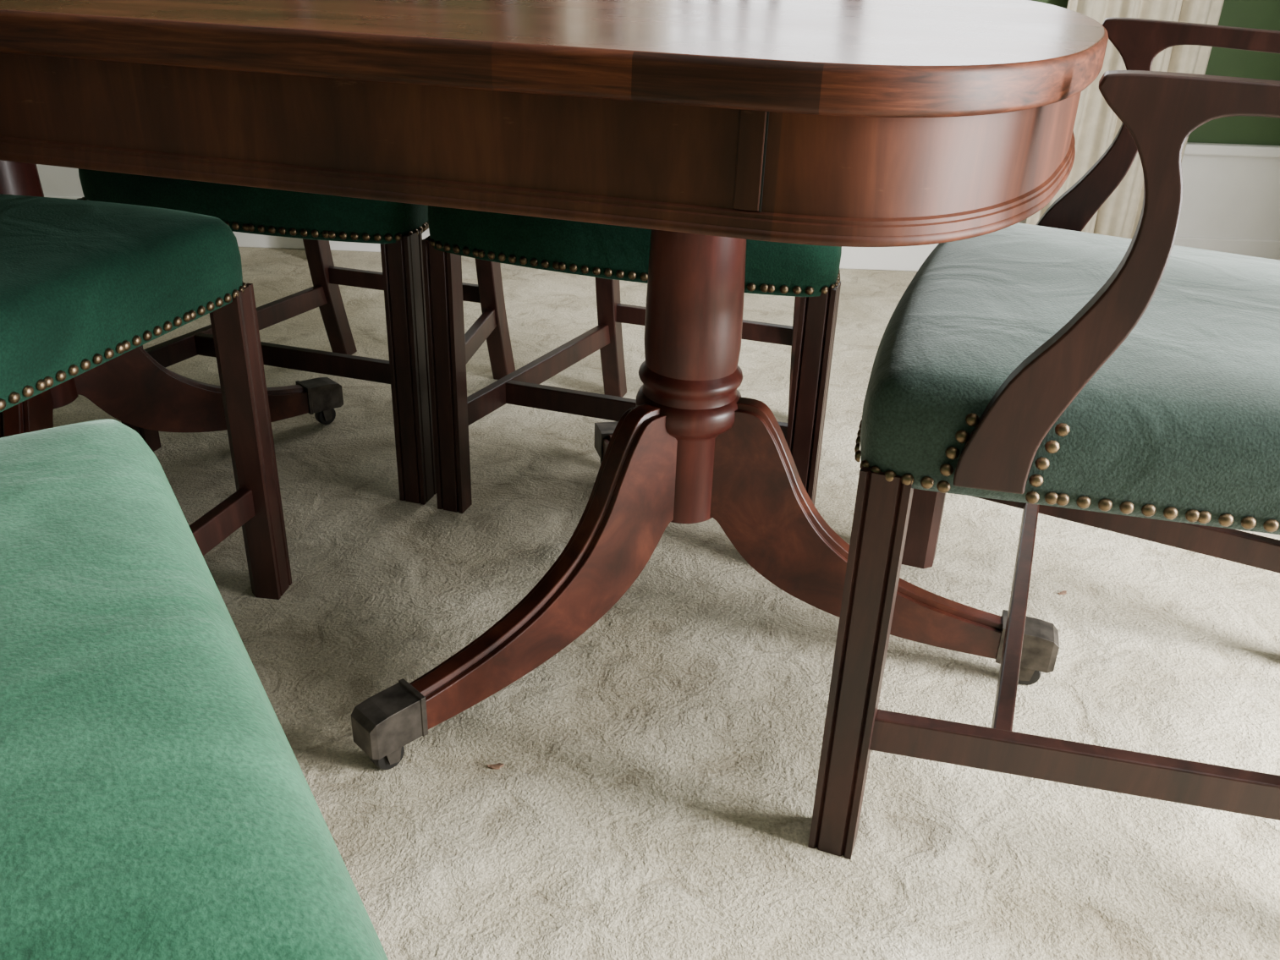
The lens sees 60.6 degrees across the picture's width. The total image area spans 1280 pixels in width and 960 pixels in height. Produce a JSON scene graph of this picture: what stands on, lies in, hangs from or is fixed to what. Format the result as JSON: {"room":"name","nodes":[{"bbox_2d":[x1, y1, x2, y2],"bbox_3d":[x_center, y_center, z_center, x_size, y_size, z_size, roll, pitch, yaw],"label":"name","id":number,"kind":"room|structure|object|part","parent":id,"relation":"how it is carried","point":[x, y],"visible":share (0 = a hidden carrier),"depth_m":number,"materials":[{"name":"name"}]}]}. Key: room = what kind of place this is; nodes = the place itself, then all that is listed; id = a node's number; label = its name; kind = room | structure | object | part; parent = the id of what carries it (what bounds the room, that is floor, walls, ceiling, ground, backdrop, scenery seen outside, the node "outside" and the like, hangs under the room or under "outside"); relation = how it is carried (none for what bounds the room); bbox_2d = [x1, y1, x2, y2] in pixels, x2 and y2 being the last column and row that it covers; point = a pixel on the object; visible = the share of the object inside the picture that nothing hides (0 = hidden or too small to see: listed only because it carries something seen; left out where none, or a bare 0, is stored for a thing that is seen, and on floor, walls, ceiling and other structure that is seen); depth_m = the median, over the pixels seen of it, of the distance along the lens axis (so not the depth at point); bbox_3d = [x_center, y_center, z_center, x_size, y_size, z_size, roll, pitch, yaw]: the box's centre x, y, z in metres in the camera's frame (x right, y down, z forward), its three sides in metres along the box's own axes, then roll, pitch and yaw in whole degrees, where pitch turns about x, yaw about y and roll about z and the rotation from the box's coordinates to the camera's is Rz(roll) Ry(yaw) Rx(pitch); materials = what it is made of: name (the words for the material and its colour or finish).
{"room":"dining room","nodes":[
{"label":"dining room","id":0,"kind":"room"},
{"bbox_2d":[53,247,1279,959],"bbox_3d":[-0.543,0.496,0.906,4.950,0.100,5.150,2,27,0],"label":"floor","id":1,"kind":"structure","parent":0,"point":[652,796],"depth_m":1.30,"materials":[{"name":"carpet"}]},
{"bbox_2d":[0,193,291,599],"bbox_3d":[-0.770,-0.211,1.065,0.558,1.003,0.625,5,27,6],"label":"dining chair","id":2,"kind":"object","parent":1,"relation":"on","point":[85,284],"visible":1,"depth_m":1.17,"materials":[{"name":"green fabric"}]},
{"bbox_2d":[0,193,242,412],"bbox_3d":[-0.765,-0.201,1.127,0.550,0.112,0.516,5,27,6],"label":"seat cushion","id":3,"kind":"object","parent":2,"relation":"on","point":[85,284],"depth_m":1.11,"materials":[{"name":"green fabric"}]},
{"bbox_3d":[-0.494,-0.039,1.388,0.043,0.422,0.043,5,27,6],"label":"leg","id":4,"kind":"part","parent":2,"relation":"part of","materials":[{"name":"brown wood"}]},
{"bbox_2d":[0,419,388,959],"bbox_3d":[-0.460,0.120,0.435,0.587,1.003,0.579,-14,31,-28],"label":"dining chair","id":5,"kind":"object","parent":1,"relation":"on","point":[156,803],"visible":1,"depth_m":0.45,"materials":[{"name":"green fabric"}]},
{"bbox_2d":[76,168,515,505],"bbox_3d":[-0.507,-0.566,1.783,0.556,1.003,0.624,9,28,14],"label":"dining chair","id":6,"kind":"object","parent":1,"relation":"on","point":[318,219],"visible":0.27,"depth_m":1.63,"materials":[{"name":"brown wood"}]},
{"bbox_3d":[-0.832,-0.243,1.765,0.043,0.422,0.043,9,28,14],"label":"leg","id":7,"kind":"part","parent":6,"relation":"part of","materials":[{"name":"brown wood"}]},
{"bbox_2d":[78,168,428,243],"bbox_3d":[-0.523,-0.511,1.757,0.549,0.112,0.516,9,28,14],"label":"seat cushion","id":8,"kind":"object","parent":6,"relation":"on","point":[244,209],"depth_m":1.53,"materials":[{"name":"green fabric"}]},
{"bbox_3d":[-0.624,-0.673,2.043,0.059,0.950,0.119,9,28,14],"label":"leg","id":9,"kind":"part","parent":6,"relation":"part of","materials":[{"name":"brown wood"}]},
{"bbox_3d":[-0.344,-0.162,1.640,0.043,0.422,0.043,9,28,14],"label":"leg","id":10,"kind":"part","parent":6,"relation":"part of","materials":[{"name":"brown wood"}]},
{"bbox_3d":[-0.256,-0.612,1.948,0.059,0.950,0.119,9,28,14],"label":"leg","id":11,"kind":"part","parent":6,"relation":"part of","materials":[{"name":"brown wood"}]},
{"bbox_2d":[487,763,504,769],"bbox_3d":[-0.157,0.310,1.187,0.018,0.002,0.008,2,27,0],"label":"leaf fragment","id":12,"kind":"object","parent":1,"relation":"on","point":[495,766],"visible":1,"depth_m":1.19,"materials":[{"name":"brown plant"}]},
{"bbox_2d":[0,0,1108,769],"bbox_3d":[-0.407,-0.231,1.409,1.920,0.750,1.008,9,28,14],"label":"dining table","id":13,"kind":"object","parent":1,"relation":"on","point":[710,127],"visible":0.84,"depth_m":0.79,"materials":[{"name":"brown wood"}]},
{"bbox_3d":[-0.830,-0.033,1.424,0.043,0.283,0.385,-5,28,-13],"label":"pedestal leg","id":14,"kind":"part","parent":13,"relation":"part of","materials":[{"name":"brown wood"}]},
{"bbox_3d":[-0.720,-0.197,1.755,0.385,0.283,0.043,-22,35,-39],"label":"pedestal leg","id":15,"kind":"part","parent":13,"relation":"part of","materials":[{"name":"brown wood"}]},
{"bbox_3d":[-0.105,0.086,1.242,0.226,0.283,0.353,9,28,14],"label":"pedestal leg","id":16,"kind":"part","parent":13,"relation":"part of","materials":[{"name":"brown wood"}]},
{"bbox_3d":[0.004,-0.078,1.572,0.043,0.283,0.385,-5,28,-13],"label":"pedestal leg","id":17,"kind":"part","parent":13,"relation":"part of","materials":[{"name":"brown wood"}]},
{"bbox_3d":[0.268,0.056,1.326,0.385,0.283,0.043,9,28,14],"label":"pedestal leg","id":18,"kind":"part","parent":13,"relation":"part of","materials":[{"name":"brown wood"}]},
{"bbox_2d":[422,205,841,513],"bbox_3d":[0.057,-0.468,1.629,0.573,1.003,0.622,10,28,15],"label":"dining chair","id":19,"kind":"object","parent":1,"relation":"on","point":[810,274],"visible":0.36,"depth_m":1.48,"materials":[{"name":"brown wood"}]},
{"bbox_3d":[-0.281,-0.149,1.619,0.043,0.422,0.043,10,28,15],"label":"leg","id":20,"kind":"part","parent":19,"relation":"part of","materials":[{"name":"brown wood"}]},
{"bbox_3d":[-0.055,-0.575,1.890,0.059,0.950,0.119,10,28,15],"label":"leg","id":21,"kind":"part","parent":19,"relation":"part of","materials":[{"name":"brown wood"}]},
{"bbox_2d":[428,205,841,296],"bbox_3d":[0.040,-0.413,1.603,0.567,0.112,0.516,10,28,15],"label":"seat cushion","id":22,"kind":"object","parent":19,"relation":"on","point":[622,253],"depth_m":1.40,"materials":[{"name":"green fabric"}]},
{"bbox_3d":[0.311,-0.511,1.790,0.059,0.950,0.119,10,28,15],"label":"leg","id":23,"kind":"part","parent":19,"relation":"part of","materials":[{"name":"brown wood"}]},
{"bbox_3d":[0.223,-0.060,1.480,0.043,0.422,0.043,10,28,15],"label":"leg","id":24,"kind":"part","parent":19,"relation":"part of","materials":[{"name":"brown wood"}]},
{"bbox_2d":[807,17,1279,859],"bbox_3d":[0.556,-0.158,1.054,0.609,1.003,0.655,11,28,18],"label":"armchair","id":25,"kind":"object","parent":1,"relation":"on","point":[1051,367],"visible":0.99,"depth_m":0.93,"materials":[{"name":"brown wood"}]},
{"bbox_3d":[0.203,0.175,1.014,0.043,0.422,0.043,11,28,18],"label":"leg","id":26,"kind":"part","parent":25,"relation":"part of","materials":[{"name":"brown wood"}]},
{"bbox_3d":[0.415,-0.070,1.513,0.043,0.422,0.043,11,28,18],"label":"leg","id":27,"kind":"part","parent":25,"relation":"part of","materials":[{"name":"brown wood"}]},
{"bbox_2d":[860,222,1279,534],"bbox_3d":[0.508,-0.134,1.087,0.501,0.112,0.635,11,28,18],"label":"seat cushion","id":28,"kind":"object","parent":25,"relation":"on","point":[1181,423],"depth_m":0.88,"materials":[{"name":"green fabric"}]},
{"bbox_3d":[0.456,-0.116,0.780,0.406,0.316,0.026,7,27,10],"label":"arm","id":29,"kind":"part","parent":25,"relation":"part of","materials":[{"name":"brown wood"}]},
{"bbox_3d":[0.658,-0.350,1.255,0.406,0.316,0.026,16,30,25],"label":"arm","id":30,"kind":"part","parent":25,"relation":"part of","materials":[{"name":"brown wood"}]},
{"bbox_2d":[1058,590,1066,594],"bbox_3d":[0.595,0.158,1.539,0.016,0.002,0.006,-13,31,-27],"label":"leaf fragment","id":31,"kind":"object","parent":1,"relation":"on","point":[1063,592],"visible":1,"depth_m":1.54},
{"bbox_2d":[1029,0,1279,145],"bbox_3d":[-0.462,-1.770,2.503,4.550,2.500,0.150,2,27,0],"label":"wall","id":32,"kind":"structure","parent":0,"point":[1264,14],"depth_m":2.75,"materials":[{"name":"green paint"}]},
{"bbox_2d":[36,154,1279,240],"bbox_3d":[-0.506,-0.814,2.897,4.530,0.235,0.014,2,27,0],"label":"trim","id":33,"kind":"structure","parent":32,"relation":"attached to","point":[1227,197],"depth_m":2.89,"materials":[{"name":"white paint"}]},
{"bbox_2d":[43,195,1279,271],"bbox_3d":[-0.501,-0.671,2.965,4.550,0.120,0.022,2,27,0],"label":"baseboard","id":34,"kind":"structure","parent":32,"relation":"attached to","point":[903,258],"depth_m":2.96,"materials":[{"name":"white paint"}]},
{"bbox_2d":[1025,0,1224,239],"bbox_3d":[1.222,-1.536,2.415,0.384,2.230,0.052,2,27,0],"label":"curtain","id":35,"kind":"object","parent":32,"relation":"hanging from","point":[1096,125],"visible":0.26,"depth_m":2.72,"materials":[{"name":"fabric"}]},
{"bbox_2d":[1183,142,1279,158],"bbox_3d":[-0.502,-0.925,2.828,4.530,0.027,0.035,2,27,0],"label":"trim","id":36,"kind":"structure","parent":32,"relation":"attached to","point":[1202,149],"depth_m":2.81,"materials":[{"name":"white paint"}]}
]}

